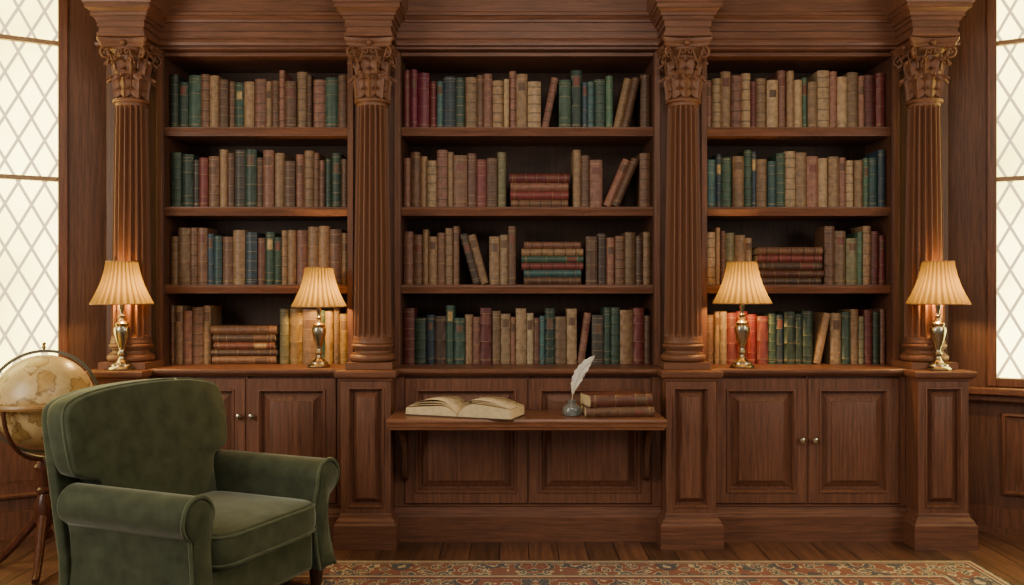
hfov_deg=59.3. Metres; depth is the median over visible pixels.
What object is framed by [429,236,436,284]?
book
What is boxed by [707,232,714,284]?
book
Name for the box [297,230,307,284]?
book
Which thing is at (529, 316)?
book
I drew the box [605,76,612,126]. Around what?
book
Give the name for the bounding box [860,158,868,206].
book
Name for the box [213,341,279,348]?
book
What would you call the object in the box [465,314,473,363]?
book
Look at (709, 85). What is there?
book
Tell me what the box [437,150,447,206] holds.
book
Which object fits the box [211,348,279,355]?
book
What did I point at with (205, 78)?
book
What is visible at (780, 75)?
book
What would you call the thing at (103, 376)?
pedestal
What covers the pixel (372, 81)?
column
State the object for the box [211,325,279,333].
book
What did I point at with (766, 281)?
book
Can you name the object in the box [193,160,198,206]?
book
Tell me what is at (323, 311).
book
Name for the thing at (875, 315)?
book
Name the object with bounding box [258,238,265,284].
book
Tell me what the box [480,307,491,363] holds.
book
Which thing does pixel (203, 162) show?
book
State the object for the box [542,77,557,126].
book
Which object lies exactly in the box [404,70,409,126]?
book
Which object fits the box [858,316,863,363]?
book
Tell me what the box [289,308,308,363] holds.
book
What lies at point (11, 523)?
baseboard
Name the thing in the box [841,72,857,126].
book
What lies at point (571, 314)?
book
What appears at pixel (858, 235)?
book
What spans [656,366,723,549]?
pedestal
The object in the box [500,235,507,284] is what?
book
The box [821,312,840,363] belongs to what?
book
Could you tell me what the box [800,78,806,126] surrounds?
book
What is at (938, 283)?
table lamp
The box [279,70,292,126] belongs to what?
book
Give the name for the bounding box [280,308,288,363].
book
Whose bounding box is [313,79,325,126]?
book
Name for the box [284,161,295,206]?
book
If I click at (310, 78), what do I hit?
book
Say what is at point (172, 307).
book
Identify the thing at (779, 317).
book
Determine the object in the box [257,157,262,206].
book
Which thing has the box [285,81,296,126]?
book
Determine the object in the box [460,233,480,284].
book
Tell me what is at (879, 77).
book
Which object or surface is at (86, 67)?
wall
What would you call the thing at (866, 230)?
book
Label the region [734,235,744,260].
book
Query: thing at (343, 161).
book
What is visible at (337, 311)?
book
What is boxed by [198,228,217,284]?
book
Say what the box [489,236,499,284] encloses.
book
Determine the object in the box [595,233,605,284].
book
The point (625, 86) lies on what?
book
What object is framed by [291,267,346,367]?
table lamp
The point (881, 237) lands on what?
book
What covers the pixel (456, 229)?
book
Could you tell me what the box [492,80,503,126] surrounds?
book
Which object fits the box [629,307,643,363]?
book
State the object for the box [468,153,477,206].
book
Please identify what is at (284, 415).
base cabinet
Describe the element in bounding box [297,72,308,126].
book
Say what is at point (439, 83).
book
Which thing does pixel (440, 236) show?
book
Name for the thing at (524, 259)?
book
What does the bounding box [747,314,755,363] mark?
book
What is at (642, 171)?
book
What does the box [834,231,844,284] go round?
book
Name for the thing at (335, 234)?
book
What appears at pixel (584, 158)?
book
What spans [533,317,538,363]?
book
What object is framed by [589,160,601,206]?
book
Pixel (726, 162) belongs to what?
book
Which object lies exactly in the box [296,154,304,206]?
book
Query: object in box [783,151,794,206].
book
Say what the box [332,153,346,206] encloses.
book
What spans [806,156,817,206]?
book
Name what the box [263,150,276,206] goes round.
book
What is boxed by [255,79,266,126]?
book
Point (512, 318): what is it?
book
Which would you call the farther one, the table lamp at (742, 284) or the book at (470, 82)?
the book at (470, 82)
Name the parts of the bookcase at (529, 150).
panel, shelf, shelf, shelf, rail, panel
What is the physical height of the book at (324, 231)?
0.310 m
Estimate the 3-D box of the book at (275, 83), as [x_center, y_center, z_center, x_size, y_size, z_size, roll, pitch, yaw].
[-1.257,-0.997,4.863,0.038,0.257,0.189,0,0,0]
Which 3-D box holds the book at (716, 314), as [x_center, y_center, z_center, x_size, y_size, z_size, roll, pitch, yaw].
[1.088,0.241,4.861,0.025,0.277,0.183,0,0,0]
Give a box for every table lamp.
[89,261,153,370]
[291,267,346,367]
[712,261,771,367]
[905,261,970,370]
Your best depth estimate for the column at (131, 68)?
4.51 m
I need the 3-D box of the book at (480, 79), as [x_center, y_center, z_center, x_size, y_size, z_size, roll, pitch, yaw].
[-0.169,-1.011,4.863,0.032,0.286,0.173,0,0,0]
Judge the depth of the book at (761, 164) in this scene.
4.78 m
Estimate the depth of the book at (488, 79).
4.78 m
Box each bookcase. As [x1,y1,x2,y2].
[106,52,356,364]
[387,52,667,365]
[699,52,947,364]
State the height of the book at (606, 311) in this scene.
0.300 m
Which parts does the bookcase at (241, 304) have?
panel, rail, shelf, shelf, shelf, panel, panel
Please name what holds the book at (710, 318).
on the countertop at (814, 369)
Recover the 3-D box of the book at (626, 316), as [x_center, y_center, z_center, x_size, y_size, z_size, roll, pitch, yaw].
[0.609,0.236,4.875,0.068,0.287,0.192,0,0,0]
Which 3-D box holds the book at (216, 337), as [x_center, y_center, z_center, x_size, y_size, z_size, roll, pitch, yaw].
[-1.421,0.243,4.863,0.332,0.042,0.191,0,0,0]
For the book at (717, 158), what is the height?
0.281 m
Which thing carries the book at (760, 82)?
on the bookcase at (766, 226)
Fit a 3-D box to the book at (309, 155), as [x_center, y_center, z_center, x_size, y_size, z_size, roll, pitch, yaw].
[-1.080,-0.602,4.873,0.049,0.304,0.194,0,0,0]
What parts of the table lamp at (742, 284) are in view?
stem, shade trim, shade trim, lamp shade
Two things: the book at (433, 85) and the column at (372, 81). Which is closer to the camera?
the column at (372, 81)
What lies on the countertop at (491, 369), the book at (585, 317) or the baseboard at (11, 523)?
the book at (585, 317)
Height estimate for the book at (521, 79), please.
0.292 m
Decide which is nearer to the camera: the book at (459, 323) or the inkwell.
the inkwell
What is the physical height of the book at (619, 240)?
0.257 m
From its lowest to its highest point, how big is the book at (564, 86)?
0.260 m
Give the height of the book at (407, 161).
0.264 m
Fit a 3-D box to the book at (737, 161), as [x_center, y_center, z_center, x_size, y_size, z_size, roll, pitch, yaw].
[1.200,-0.586,4.853,0.059,0.272,0.181,0,0,0]
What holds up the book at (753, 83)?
on the bookcase at (766, 226)
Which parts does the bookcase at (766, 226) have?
panel, panel, shelf, shelf, shelf, rail, panel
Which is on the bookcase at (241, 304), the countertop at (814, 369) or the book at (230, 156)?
the book at (230, 156)
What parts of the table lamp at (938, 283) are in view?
stem, lamp shade, shade trim, shade trim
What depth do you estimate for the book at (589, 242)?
4.77 m
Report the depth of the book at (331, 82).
4.77 m
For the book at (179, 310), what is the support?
on the countertop at (278, 369)
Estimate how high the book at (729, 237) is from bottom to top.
0.274 m
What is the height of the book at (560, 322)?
0.252 m
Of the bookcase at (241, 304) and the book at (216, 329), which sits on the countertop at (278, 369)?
the bookcase at (241, 304)
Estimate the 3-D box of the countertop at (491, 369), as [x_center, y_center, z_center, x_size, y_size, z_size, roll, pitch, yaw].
[0.080,0.400,4.774,1.333,0.040,0.611,0,0,0]
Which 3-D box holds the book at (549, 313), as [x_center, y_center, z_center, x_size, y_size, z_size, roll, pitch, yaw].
[0.202,0.232,4.862,0.052,0.296,0.187,0,0,0]
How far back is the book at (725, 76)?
4.78 m
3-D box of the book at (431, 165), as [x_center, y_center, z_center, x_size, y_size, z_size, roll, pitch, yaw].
[-0.426,-0.575,4.862,0.050,0.248,0.202,0,0,0]
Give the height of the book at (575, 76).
0.312 m
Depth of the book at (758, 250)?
4.77 m
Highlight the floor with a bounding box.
[0,531,1023,584]
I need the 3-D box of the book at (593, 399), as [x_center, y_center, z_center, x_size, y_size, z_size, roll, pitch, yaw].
[0.498,0.511,4.322,0.310,0.058,0.171,0,0,-14]
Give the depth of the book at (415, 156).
4.78 m
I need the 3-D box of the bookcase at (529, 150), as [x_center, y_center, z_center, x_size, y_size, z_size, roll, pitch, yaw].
[0.080,-0.438,4.884,1.592,1.636,0.392,0,0,0]
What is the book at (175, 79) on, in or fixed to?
on the bookcase at (241, 304)
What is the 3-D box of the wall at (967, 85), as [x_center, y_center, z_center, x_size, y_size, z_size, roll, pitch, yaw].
[3.865,-0.268,1.881,1.490,3.020,6.633,0,0,-15]
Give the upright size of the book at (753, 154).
0.297 m
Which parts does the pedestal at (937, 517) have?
raised panel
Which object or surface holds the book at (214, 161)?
on the bookcase at (241, 304)
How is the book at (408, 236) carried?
on the bookcase at (529, 150)
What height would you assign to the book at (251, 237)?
0.277 m
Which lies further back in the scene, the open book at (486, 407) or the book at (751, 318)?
the book at (751, 318)
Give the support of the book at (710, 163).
on the bookcase at (766, 226)
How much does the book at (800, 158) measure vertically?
0.293 m
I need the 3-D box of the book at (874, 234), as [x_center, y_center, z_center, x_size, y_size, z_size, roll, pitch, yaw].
[1.926,-0.183,4.851,0.039,0.282,0.180,0,0,0]
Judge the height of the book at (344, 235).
0.273 m
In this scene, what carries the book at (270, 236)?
on the bookcase at (241, 304)
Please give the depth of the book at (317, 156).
4.78 m
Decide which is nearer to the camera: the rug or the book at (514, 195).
the rug
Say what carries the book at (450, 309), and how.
on the countertop at (491, 369)
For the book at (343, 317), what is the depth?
4.78 m
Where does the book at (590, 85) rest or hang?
on the bookcase at (529, 150)
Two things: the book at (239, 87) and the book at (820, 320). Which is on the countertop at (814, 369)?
the book at (820, 320)
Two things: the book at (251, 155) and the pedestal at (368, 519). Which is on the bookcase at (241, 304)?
the book at (251, 155)
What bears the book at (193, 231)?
on the bookcase at (241, 304)
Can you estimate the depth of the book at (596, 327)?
4.77 m
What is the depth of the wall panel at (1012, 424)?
4.63 m
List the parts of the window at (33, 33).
frame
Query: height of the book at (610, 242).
0.249 m
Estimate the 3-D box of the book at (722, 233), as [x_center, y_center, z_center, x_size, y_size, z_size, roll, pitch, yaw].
[1.118,-0.185,4.862,0.024,0.285,0.194,0,0,0]
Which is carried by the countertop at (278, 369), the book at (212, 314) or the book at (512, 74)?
the book at (212, 314)
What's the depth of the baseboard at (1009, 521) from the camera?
4.65 m
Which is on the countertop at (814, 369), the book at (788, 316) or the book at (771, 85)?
the book at (788, 316)
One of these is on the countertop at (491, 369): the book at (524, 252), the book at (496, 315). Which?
the book at (496, 315)
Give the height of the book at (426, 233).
0.292 m
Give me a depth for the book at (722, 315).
4.77 m
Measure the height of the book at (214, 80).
0.282 m
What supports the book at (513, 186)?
on the book at (514, 195)
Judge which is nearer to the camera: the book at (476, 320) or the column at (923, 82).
the column at (923, 82)
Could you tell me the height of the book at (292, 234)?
0.289 m
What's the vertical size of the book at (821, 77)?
0.309 m
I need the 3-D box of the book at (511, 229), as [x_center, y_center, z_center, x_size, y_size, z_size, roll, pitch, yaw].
[0.000,-0.197,4.866,0.041,0.310,0.190,0,0,0]
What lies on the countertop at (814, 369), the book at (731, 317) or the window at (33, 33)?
the book at (731, 317)
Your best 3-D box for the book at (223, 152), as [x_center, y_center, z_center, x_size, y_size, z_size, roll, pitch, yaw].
[-1.535,-0.605,4.866,0.041,0.310,0.173,0,0,0]
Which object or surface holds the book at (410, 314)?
on the countertop at (491, 369)
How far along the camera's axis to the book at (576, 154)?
4.77 m
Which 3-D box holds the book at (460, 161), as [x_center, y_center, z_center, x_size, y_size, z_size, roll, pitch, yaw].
[-0.274,-0.589,4.864,0.072,0.276,0.200,0,0,0]
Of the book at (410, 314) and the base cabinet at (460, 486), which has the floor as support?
the base cabinet at (460, 486)
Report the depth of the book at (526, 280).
4.77 m
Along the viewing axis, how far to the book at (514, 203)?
4.77 m
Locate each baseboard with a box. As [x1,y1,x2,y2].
[0,510,54,539]
[968,504,1023,535]
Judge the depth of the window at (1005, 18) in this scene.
4.67 m
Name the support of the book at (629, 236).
on the bookcase at (529, 150)
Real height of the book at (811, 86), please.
0.249 m
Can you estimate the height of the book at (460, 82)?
0.270 m
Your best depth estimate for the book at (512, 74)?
4.78 m
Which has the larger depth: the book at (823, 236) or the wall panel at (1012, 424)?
the book at (823, 236)
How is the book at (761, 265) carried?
on the book at (763, 273)
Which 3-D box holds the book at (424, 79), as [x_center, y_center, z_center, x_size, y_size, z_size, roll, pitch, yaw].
[-0.471,-1.016,4.859,0.060,0.296,0.189,0,0,0]
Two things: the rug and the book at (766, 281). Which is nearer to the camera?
the rug
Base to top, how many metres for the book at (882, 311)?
0.292 m
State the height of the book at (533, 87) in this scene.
0.250 m
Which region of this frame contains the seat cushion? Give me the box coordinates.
[196,491,315,569]
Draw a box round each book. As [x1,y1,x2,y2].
[170,74,188,126]
[170,305,185,363]
[171,152,182,206]
[171,236,178,284]
[175,305,193,363]
[179,82,188,126]
[179,228,189,284]
[181,154,200,206]
[183,310,191,363]
[189,75,200,126]
[190,228,197,284]
[192,307,202,363]
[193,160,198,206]
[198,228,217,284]
[199,158,208,206]
[201,74,210,126]
[203,305,221,363]
[208,234,224,284]
[209,156,219,206]
[210,75,221,126]
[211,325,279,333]
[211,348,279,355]
[212,334,279,341]
[212,356,279,363]
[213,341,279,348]
[214,236,223,284]
[219,79,229,126]
[220,149,234,206]
[223,237,232,284]
[227,153,234,206]
[229,81,235,126]
[233,230,250,284]
[235,82,243,126]
[235,150,244,206]
[244,81,254,126]
[245,149,262,206]
[246,232,264,284]
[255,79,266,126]
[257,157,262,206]
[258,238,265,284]
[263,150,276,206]
[266,81,271,126]
[266,232,281,284]
[272,80,278,126]
[274,237,281,284]
[275,153,292,206]
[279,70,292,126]
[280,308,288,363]
[282,230,287,284]
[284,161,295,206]
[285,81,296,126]
[288,230,296,284]
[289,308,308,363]
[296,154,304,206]
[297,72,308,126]
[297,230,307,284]
[303,308,325,363]
[305,150,315,206]
[307,75,315,126]
[308,227,318,266]
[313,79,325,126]
[314,153,325,206]
[319,160,324,206]
[319,226,335,266]
[321,309,331,359]
[325,159,331,206]
[325,311,332,363]
[326,77,337,126]
[330,229,346,284]
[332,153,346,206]
[333,307,345,363]
[338,75,346,126]
[340,313,346,363]
[341,159,346,206]
[342,233,346,284]
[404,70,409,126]
[404,158,410,206]
[404,231,415,284]
[404,308,417,363]
[405,395,524,420]
[410,69,417,126]
[411,152,421,206]
[413,235,422,284]
[415,317,425,363]
[418,73,431,126]
[420,156,428,206]
[423,229,430,284]
[426,314,436,363]
[427,160,436,206]
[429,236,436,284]
[430,81,436,126]
[435,315,445,363]
[437,81,442,126]
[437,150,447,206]
[437,233,444,284]
[443,76,455,126]
[445,228,452,284]
[446,305,455,363]
[448,152,453,206]
[453,226,460,284]
[454,155,467,206]
[454,317,464,363]
[456,78,464,126]
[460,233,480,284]
[465,77,476,126]
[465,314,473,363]
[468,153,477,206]
[468,234,488,284]
[473,316,479,363]
[477,75,483,126]
[477,159,486,206]
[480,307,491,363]
[484,74,492,126]
[487,158,497,206]
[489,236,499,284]
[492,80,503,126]
[492,310,500,363]
[498,152,505,206]
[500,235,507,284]
[501,313,509,363]
[504,79,508,126]
[508,226,515,284]
[509,71,515,126]
[509,174,569,184]
[510,183,567,190]
[510,191,568,200]
[510,200,567,206]
[511,317,514,363]
[516,74,526,126]
[516,308,525,363]
[520,249,582,255]
[521,256,582,262]
[521,263,582,269]
[523,242,580,248]
[523,270,580,276]
[523,277,580,284]
[526,312,532,363]
[527,81,540,126]
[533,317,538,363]
[539,315,544,363]
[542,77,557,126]
[544,308,554,363]
[555,316,565,363]
[557,80,570,126]
[565,308,576,363]
[569,70,581,126]
[571,150,580,206]
[577,312,590,363]
[579,390,652,407]
[581,155,588,206]
[581,405,654,417]
[582,82,586,126]
[583,236,596,284]
[587,81,593,126]
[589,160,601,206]
[589,314,603,363]
[593,79,605,126]
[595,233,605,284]
[600,307,610,363]
[602,158,629,206]
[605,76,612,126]
[606,238,614,284]
[611,158,638,206]
[611,307,619,363]
[613,78,631,126]
[613,236,624,284]
[620,309,632,363]
[621,77,639,126]
[621,232,634,284]
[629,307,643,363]
[635,153,649,206]
[635,236,642,284]
[636,74,649,126]
[639,232,649,284]
[644,315,650,363]
[707,80,711,126]
[707,160,714,206]
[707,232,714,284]
[707,311,718,363]
[707,314,713,363]
[708,228,719,284]
[709,154,720,206]
[711,78,719,126]
[715,71,730,126]
[716,311,726,363]
[720,231,724,284]
[721,157,731,206]
[725,233,733,269]
[727,312,735,363]
[728,311,746,358]
[731,75,741,126]
[731,156,743,206]
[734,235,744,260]
[736,150,750,206]
[741,73,749,126]
[745,238,751,260]
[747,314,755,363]
[750,81,755,126]
[751,152,755,206]
[752,247,822,254]
[752,255,822,261]
[754,78,765,126]
[756,159,766,206]
[756,315,767,363]
[757,262,821,269]
[759,270,823,277]
[759,313,775,363]
[761,278,820,284]
[766,80,777,126]
[767,153,784,206]
[767,161,775,206]
[768,70,785,126]
[775,311,794,363]
[776,314,782,363]
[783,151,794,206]
[786,71,793,126]
[792,310,811,363]
[794,80,801,126]
[795,152,805,206]
[795,313,801,363]
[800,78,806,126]
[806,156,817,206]
[807,70,828,126]
[807,82,816,126]
[812,312,829,363]
[814,226,833,284]
[818,158,827,206]
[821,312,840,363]
[827,156,838,206]
[829,71,836,126]
[831,311,849,363]
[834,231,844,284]
[837,77,846,126]
[838,309,857,363]
[839,158,845,206]
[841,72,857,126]
[845,232,861,284]
[845,238,856,284]
[846,160,852,206]
[851,226,870,284]
[853,160,862,206]
[858,76,863,126]
[858,309,871,363]
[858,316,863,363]
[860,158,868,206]
[864,75,874,126]
[865,150,884,206]
[868,308,884,363]
[869,158,877,206]
[871,231,878,284]
[872,311,879,363]
[874,73,884,126]
[879,235,884,284]
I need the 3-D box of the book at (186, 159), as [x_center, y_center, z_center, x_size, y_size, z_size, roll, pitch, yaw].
[-1.728,-0.593,4.869,0.065,0.285,0.179,0,0,0]
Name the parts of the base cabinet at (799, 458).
raised panel, door, knob, knob, raised panel, door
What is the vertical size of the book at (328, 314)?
0.280 m
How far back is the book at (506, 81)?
4.77 m
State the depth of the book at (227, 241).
4.78 m
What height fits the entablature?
0.515 m
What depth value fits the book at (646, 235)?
4.77 m
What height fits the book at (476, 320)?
0.251 m
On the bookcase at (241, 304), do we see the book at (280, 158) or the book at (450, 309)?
the book at (280, 158)
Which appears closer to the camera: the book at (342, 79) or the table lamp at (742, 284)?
the table lamp at (742, 284)
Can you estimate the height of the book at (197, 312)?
0.302 m
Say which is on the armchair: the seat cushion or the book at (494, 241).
the seat cushion
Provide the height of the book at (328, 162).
0.260 m
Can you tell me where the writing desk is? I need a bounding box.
[386,410,666,479]
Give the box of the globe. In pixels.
[0,342,97,584]
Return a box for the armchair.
[41,377,339,584]
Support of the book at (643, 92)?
on the bookcase at (529, 150)
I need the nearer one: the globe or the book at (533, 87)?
the globe
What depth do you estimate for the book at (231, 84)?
4.78 m
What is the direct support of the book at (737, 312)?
on the countertop at (814, 369)
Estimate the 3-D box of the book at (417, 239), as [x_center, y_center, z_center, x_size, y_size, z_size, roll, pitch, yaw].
[-0.499,-0.175,4.869,0.051,0.265,0.194,0,0,0]
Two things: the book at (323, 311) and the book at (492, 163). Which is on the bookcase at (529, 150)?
the book at (492, 163)
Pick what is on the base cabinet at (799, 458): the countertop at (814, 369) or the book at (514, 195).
the countertop at (814, 369)
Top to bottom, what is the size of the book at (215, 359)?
0.040 m
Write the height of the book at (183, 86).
0.247 m
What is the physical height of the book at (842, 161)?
0.265 m
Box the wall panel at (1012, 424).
[1002,413,1023,496]
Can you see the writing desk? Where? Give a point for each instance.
(533, 420)
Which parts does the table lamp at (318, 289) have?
lamp shade, stem, shade trim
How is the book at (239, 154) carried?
on the bookcase at (241, 304)
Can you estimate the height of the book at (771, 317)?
0.267 m
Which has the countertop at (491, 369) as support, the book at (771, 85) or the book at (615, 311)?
the book at (615, 311)
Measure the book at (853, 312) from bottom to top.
0.290 m
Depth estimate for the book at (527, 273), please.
4.77 m
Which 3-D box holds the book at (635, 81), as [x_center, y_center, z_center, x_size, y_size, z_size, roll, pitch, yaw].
[0.630,-1.005,4.854,0.100,0.274,0.182,0,0,0]
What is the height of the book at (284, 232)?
0.287 m
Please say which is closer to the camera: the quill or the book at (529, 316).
the quill
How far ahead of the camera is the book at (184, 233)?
4.77 m
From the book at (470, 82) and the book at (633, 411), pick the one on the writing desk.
the book at (633, 411)
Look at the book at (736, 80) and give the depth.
4.77 m
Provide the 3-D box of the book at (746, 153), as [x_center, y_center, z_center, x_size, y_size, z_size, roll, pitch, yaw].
[1.251,-0.603,4.853,0.040,0.305,0.182,0,0,0]
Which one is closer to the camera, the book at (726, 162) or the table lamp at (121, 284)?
the table lamp at (121, 284)
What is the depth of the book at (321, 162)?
4.77 m
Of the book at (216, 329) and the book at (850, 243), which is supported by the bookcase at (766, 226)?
the book at (850, 243)
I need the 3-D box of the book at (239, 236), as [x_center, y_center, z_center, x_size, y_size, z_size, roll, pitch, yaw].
[-1.448,-0.187,4.862,0.062,0.289,0.195,0,0,0]
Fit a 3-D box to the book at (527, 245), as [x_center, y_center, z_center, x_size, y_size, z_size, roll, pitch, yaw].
[0.212,-0.251,4.865,0.300,0.035,0.192,0,0,-1]
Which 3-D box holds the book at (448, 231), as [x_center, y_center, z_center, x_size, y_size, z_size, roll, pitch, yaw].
[-0.334,-0.192,4.854,0.038,0.299,0.182,0,0,0]
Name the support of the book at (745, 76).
on the bookcase at (766, 226)
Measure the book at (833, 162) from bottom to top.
0.270 m
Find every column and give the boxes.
[97,36,163,368]
[344,37,398,368]
[655,36,711,368]
[890,37,959,368]
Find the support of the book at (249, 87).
on the bookcase at (241, 304)
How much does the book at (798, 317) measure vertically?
0.266 m
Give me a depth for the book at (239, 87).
4.77 m
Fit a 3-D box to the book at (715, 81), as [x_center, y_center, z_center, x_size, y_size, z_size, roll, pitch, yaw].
[1.085,-1.002,4.864,0.042,0.267,0.200,0,0,0]
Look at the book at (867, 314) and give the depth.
4.77 m
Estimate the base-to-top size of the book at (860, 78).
0.280 m
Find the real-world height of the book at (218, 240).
0.258 m
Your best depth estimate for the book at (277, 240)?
4.77 m
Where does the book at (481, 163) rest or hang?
on the bookcase at (529, 150)
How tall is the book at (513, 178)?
0.047 m
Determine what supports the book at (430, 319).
on the countertop at (491, 369)
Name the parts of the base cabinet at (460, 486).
door, raised panel, raised panel, door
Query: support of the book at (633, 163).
on the bookcase at (529, 150)
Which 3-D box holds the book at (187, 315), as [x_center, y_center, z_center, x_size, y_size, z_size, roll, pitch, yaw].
[-1.725,0.238,4.869,0.047,0.282,0.195,0,0,0]
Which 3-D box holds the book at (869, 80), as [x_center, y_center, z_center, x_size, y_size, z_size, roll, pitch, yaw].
[1.901,-1.011,4.863,0.060,0.286,0.185,0,0,0]
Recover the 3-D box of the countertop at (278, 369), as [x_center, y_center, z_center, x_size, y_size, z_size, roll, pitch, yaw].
[-1.323,0.400,4.774,0.978,0.040,0.611,0,0,0]
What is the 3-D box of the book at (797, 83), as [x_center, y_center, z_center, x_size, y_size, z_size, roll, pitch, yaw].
[1.518,-0.998,4.856,0.042,0.258,0.184,0,0,0]
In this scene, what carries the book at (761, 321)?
on the countertop at (814, 369)
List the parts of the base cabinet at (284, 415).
door, raised panel, knob, knob, door, raised panel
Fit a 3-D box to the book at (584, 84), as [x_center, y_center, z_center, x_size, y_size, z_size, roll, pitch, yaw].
[0.387,-0.992,4.863,0.025,0.246,0.189,0,0,0]
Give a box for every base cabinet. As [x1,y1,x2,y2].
[150,376,340,541]
[395,376,660,541]
[716,376,906,541]
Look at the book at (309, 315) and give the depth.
4.78 m
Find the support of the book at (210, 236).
on the bookcase at (241, 304)
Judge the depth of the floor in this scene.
4.29 m
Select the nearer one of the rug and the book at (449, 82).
the rug
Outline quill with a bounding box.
[571,355,594,398]
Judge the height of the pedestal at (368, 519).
0.860 m
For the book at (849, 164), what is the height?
0.251 m
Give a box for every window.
[0,0,67,375]
[968,0,1023,402]
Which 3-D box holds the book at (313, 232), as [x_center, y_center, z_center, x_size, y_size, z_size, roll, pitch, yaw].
[-1.056,-0.196,4.866,0.059,0.307,0.174,0,0,0]
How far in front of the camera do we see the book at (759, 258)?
4.77 m
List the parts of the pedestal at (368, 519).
raised panel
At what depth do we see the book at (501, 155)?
4.78 m
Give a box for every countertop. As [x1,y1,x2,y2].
[150,363,344,375]
[395,360,660,375]
[711,362,905,375]
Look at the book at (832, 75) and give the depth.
4.78 m
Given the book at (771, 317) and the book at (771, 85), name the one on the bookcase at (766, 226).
the book at (771, 85)
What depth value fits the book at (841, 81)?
4.78 m
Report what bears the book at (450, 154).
on the bookcase at (529, 150)
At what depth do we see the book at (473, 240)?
4.77 m
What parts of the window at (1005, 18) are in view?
sill, frame, glass pane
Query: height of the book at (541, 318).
0.255 m
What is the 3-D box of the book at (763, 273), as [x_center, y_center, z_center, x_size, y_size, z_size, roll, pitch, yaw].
[1.472,-0.099,4.862,0.357,0.040,0.191,0,0,-1]
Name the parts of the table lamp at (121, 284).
lamp shade, shade trim, shade trim, stem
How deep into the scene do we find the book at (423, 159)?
4.78 m
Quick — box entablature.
[81,0,974,52]
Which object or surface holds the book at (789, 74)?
on the bookcase at (766, 226)
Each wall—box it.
[0,0,105,512]
[948,0,1023,509]
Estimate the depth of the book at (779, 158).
4.77 m
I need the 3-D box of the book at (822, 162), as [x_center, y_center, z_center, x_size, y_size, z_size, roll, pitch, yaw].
[1.654,-0.582,4.872,0.050,0.263,0.192,0,0,0]
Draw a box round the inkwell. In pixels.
[563,399,580,415]
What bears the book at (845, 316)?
on the countertop at (814, 369)
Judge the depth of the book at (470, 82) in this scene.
4.78 m
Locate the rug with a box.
[58,560,1012,584]
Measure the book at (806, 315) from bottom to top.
0.282 m
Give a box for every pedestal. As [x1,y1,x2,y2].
[85,364,168,385]
[333,366,399,549]
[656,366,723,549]
[885,364,977,549]
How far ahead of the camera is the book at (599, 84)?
4.77 m
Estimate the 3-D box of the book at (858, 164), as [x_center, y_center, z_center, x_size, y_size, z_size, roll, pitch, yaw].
[1.841,-0.575,4.865,0.043,0.250,0.198,0,0,0]
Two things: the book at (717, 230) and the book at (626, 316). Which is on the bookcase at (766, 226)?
the book at (717, 230)
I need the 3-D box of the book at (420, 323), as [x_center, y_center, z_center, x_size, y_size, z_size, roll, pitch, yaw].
[-0.488,0.257,4.861,0.058,0.246,0.187,0,0,0]
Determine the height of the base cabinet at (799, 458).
0.822 m
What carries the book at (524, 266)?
on the book at (527, 273)
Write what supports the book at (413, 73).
on the bookcase at (529, 150)
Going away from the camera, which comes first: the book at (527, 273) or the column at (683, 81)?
the column at (683, 81)
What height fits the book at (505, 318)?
0.266 m
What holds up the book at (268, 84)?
on the bookcase at (241, 304)
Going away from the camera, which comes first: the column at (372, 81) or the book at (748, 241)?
the column at (372, 81)
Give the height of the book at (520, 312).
0.295 m
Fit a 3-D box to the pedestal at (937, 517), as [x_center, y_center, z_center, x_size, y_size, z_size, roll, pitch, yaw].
[2.095,0.812,4.710,0.304,0.860,0.740,0,0,0]
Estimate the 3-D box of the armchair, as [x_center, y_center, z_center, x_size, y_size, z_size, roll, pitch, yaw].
[-1.249,0.794,3.567,0.776,0.875,0.928,0,0,23]
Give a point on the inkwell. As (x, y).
(570, 409)
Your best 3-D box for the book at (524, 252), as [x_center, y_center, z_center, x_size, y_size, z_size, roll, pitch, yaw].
[0.212,-0.213,4.865,0.328,0.038,0.192,0,0,-1]
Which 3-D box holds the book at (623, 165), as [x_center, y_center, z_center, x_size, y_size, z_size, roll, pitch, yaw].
[0.556,-0.581,4.855,0.144,0.262,0.181,0,0,0]
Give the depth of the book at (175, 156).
4.78 m
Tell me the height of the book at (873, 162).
0.264 m
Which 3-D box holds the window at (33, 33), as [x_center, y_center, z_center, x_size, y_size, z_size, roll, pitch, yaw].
[-2.817,-0.562,4.400,1.530,2.250,0.145,0,0,-30]
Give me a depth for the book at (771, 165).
4.77 m
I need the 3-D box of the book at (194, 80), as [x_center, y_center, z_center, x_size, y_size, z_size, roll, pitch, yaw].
[-1.686,-1.011,4.859,0.065,0.285,0.176,0,0,0]
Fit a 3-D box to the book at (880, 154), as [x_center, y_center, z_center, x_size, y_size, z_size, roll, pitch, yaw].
[1.961,-0.603,4.856,0.038,0.305,0.189,0,0,0]
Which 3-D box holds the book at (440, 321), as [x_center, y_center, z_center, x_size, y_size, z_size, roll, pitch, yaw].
[-0.381,0.252,4.872,0.058,0.255,0.198,0,0,0]
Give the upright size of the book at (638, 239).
0.257 m
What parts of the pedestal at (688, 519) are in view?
raised panel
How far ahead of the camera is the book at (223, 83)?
4.77 m
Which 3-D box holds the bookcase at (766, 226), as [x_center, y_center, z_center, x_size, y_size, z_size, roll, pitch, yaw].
[1.579,-0.438,4.884,1.401,1.636,0.392,0,0,0]
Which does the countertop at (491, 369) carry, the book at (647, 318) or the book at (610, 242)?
the book at (647, 318)
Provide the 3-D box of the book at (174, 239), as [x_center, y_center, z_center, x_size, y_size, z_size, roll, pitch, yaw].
[-1.794,-0.171,4.869,0.042,0.256,0.186,0,0,0]

